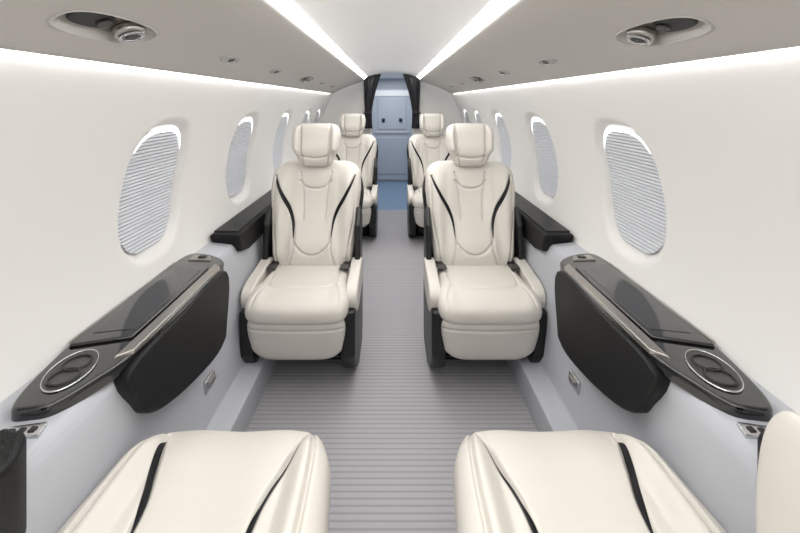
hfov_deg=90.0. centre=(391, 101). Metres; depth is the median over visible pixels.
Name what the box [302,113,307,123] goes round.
window
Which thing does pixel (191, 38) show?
ceiling
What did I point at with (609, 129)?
light
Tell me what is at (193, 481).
passenger seat
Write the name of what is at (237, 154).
window
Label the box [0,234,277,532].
wall
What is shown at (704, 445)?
wall
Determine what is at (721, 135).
wall
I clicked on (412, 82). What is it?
curtain
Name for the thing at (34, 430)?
control panel
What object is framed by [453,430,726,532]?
seat cushion
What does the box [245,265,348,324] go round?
seat cushion
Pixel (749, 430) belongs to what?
control panel
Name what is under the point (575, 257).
switch
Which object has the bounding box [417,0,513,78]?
ceiling strip
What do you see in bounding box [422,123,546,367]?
passenger seat
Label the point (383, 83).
wall
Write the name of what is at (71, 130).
wall
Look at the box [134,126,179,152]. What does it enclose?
light
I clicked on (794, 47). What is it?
strip
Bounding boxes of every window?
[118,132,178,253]
[226,121,251,196]
[272,116,287,169]
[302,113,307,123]
[314,112,318,122]
[465,112,469,122]
[476,113,481,122]
[496,116,511,168]
[532,121,557,196]
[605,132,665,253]
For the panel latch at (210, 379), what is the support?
attached to the wall at (79, 445)
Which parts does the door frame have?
cross rail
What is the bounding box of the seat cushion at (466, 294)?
[437,265,541,324]
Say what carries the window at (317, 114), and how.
in the wall at (71, 130)
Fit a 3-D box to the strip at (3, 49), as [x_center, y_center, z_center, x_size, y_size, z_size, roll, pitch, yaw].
[-0.716,-0.096,1.690,0.028,0.002,5.980,0,0,0]
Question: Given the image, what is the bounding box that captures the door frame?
[372,88,411,179]
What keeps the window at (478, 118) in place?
in the wall at (721, 135)
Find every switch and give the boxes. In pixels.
[188,255,210,260]
[573,255,595,260]
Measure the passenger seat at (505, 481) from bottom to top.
0.860 m
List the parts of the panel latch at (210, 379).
knob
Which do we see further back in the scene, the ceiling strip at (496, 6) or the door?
the door
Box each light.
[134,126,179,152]
[218,56,239,63]
[238,118,252,132]
[269,69,281,73]
[375,90,408,95]
[498,71,509,74]
[531,118,545,132]
[538,58,557,64]
[604,126,649,152]
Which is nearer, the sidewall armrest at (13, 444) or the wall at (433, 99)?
the sidewall armrest at (13, 444)
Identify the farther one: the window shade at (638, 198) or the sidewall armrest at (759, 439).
the window shade at (638, 198)
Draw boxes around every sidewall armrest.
[0,429,26,532]
[210,190,270,250]
[515,191,573,250]
[757,431,764,471]
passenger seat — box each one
[57,430,330,532]
[239,123,363,367]
[334,113,377,236]
[407,113,452,236]
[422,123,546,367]
[453,411,799,532]
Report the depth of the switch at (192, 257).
1.56 m
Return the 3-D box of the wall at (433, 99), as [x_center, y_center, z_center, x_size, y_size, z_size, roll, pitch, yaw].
[0.000,0.470,4.890,1.800,1.660,0.060,0,0,0]
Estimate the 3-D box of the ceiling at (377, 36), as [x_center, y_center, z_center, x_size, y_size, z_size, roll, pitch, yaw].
[0.000,-0.310,1.775,0.720,0.070,6.150,0,0,0]
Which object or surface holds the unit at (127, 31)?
attached to the ceiling at (191, 38)
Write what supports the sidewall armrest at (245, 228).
attached to the wall at (79, 445)
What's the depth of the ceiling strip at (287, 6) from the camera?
1.51 m
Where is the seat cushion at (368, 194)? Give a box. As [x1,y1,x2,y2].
[362,188,372,208]
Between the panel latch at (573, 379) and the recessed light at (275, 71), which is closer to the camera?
the panel latch at (573, 379)
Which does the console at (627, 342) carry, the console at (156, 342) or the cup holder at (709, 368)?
the cup holder at (709, 368)
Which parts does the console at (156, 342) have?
table lid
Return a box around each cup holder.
[40,349,98,392]
[685,349,743,392]
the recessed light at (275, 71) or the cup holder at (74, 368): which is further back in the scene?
the recessed light at (275, 71)
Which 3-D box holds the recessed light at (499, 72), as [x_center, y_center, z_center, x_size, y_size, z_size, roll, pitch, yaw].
[0.583,-0.150,2.080,0.042,0.022,0.146,0,0,0]
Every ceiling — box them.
[0,0,364,93]
[290,0,493,76]
[380,73,403,78]
[419,0,799,93]
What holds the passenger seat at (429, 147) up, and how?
on the floor at (392, 426)
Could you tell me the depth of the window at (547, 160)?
2.28 m
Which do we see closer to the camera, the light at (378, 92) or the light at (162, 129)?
the light at (162, 129)
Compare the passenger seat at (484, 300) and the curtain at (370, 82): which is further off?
the curtain at (370, 82)
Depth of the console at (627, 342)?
1.09 m
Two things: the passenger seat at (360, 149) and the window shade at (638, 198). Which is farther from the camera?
the passenger seat at (360, 149)
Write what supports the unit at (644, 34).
attached to the ceiling at (578, 34)
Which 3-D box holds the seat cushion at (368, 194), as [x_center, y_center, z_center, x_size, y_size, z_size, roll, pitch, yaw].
[-0.400,0.899,3.760,0.455,0.129,0.440,0,0,0]
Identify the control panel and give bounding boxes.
[4,422,47,438]
[736,422,766,438]
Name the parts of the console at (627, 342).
table lid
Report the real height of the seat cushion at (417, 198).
0.129 m
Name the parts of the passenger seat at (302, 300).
backrest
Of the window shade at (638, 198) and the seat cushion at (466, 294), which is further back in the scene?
the seat cushion at (466, 294)
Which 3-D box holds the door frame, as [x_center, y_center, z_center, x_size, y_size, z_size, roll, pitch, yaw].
[0.000,0.530,6.535,0.660,1.500,0.050,0,0,0]
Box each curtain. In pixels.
[364,74,380,128]
[403,74,419,128]
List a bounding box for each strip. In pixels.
[3,49,323,92]
[270,0,366,78]
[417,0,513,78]
[460,47,795,92]
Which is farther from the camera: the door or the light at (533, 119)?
the door
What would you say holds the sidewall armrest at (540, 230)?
attached to the wall at (704, 445)
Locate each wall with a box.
[0,49,331,402]
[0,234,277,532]
[322,81,461,190]
[377,79,407,180]
[452,47,799,413]
[506,237,794,532]
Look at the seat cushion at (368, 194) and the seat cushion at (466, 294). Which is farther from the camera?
the seat cushion at (368, 194)
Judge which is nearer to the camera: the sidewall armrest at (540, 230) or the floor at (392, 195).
the sidewall armrest at (540, 230)
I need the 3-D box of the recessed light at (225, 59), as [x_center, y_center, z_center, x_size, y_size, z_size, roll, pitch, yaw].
[-0.583,-0.150,1.430,0.042,0.022,0.146,0,0,0]
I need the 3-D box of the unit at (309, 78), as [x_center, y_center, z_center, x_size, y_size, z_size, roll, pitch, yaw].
[-0.583,-0.157,2.720,0.086,0.053,0.273,0,0,0]
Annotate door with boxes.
[378,99,405,173]
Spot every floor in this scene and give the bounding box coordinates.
[246,210,537,532]
[377,181,407,209]
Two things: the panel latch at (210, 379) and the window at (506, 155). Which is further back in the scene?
the window at (506, 155)
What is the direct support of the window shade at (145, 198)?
in the wall at (71, 130)
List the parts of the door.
panel, panel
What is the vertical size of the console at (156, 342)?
0.290 m
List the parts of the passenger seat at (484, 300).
backrest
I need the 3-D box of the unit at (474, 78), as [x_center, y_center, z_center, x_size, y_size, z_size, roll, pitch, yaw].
[0.583,-0.157,2.720,0.086,0.053,0.273,0,0,0]
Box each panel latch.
[203,369,215,394]
[568,369,580,394]
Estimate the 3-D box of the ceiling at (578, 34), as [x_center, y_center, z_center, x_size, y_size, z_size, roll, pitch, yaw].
[0.525,-0.198,1.700,0.407,0.205,6.000,0,0,0]
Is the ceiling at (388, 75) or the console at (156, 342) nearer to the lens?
the console at (156, 342)
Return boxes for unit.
[48,10,157,43]
[298,76,313,82]
[470,76,485,82]
[615,16,712,46]
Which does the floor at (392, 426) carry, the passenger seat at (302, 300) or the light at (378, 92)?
the passenger seat at (302, 300)
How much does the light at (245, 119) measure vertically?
0.100 m
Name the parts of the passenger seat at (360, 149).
backrest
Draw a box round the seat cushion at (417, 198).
[412,188,423,208]
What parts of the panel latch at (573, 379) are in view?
knob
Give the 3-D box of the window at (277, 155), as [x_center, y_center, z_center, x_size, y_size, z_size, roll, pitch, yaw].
[-0.861,0.315,3.100,0.070,0.432,0.326,0,0,0]
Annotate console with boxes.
[11,253,228,421]
[555,253,772,421]
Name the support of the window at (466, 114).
in the wall at (721, 135)
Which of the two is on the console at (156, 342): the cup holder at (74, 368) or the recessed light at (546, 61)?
the cup holder at (74, 368)
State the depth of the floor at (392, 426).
1.71 m
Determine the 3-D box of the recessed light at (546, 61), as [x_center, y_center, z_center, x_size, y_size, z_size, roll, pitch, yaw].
[0.583,-0.150,1.500,0.042,0.022,0.146,0,0,0]
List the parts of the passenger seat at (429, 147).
backrest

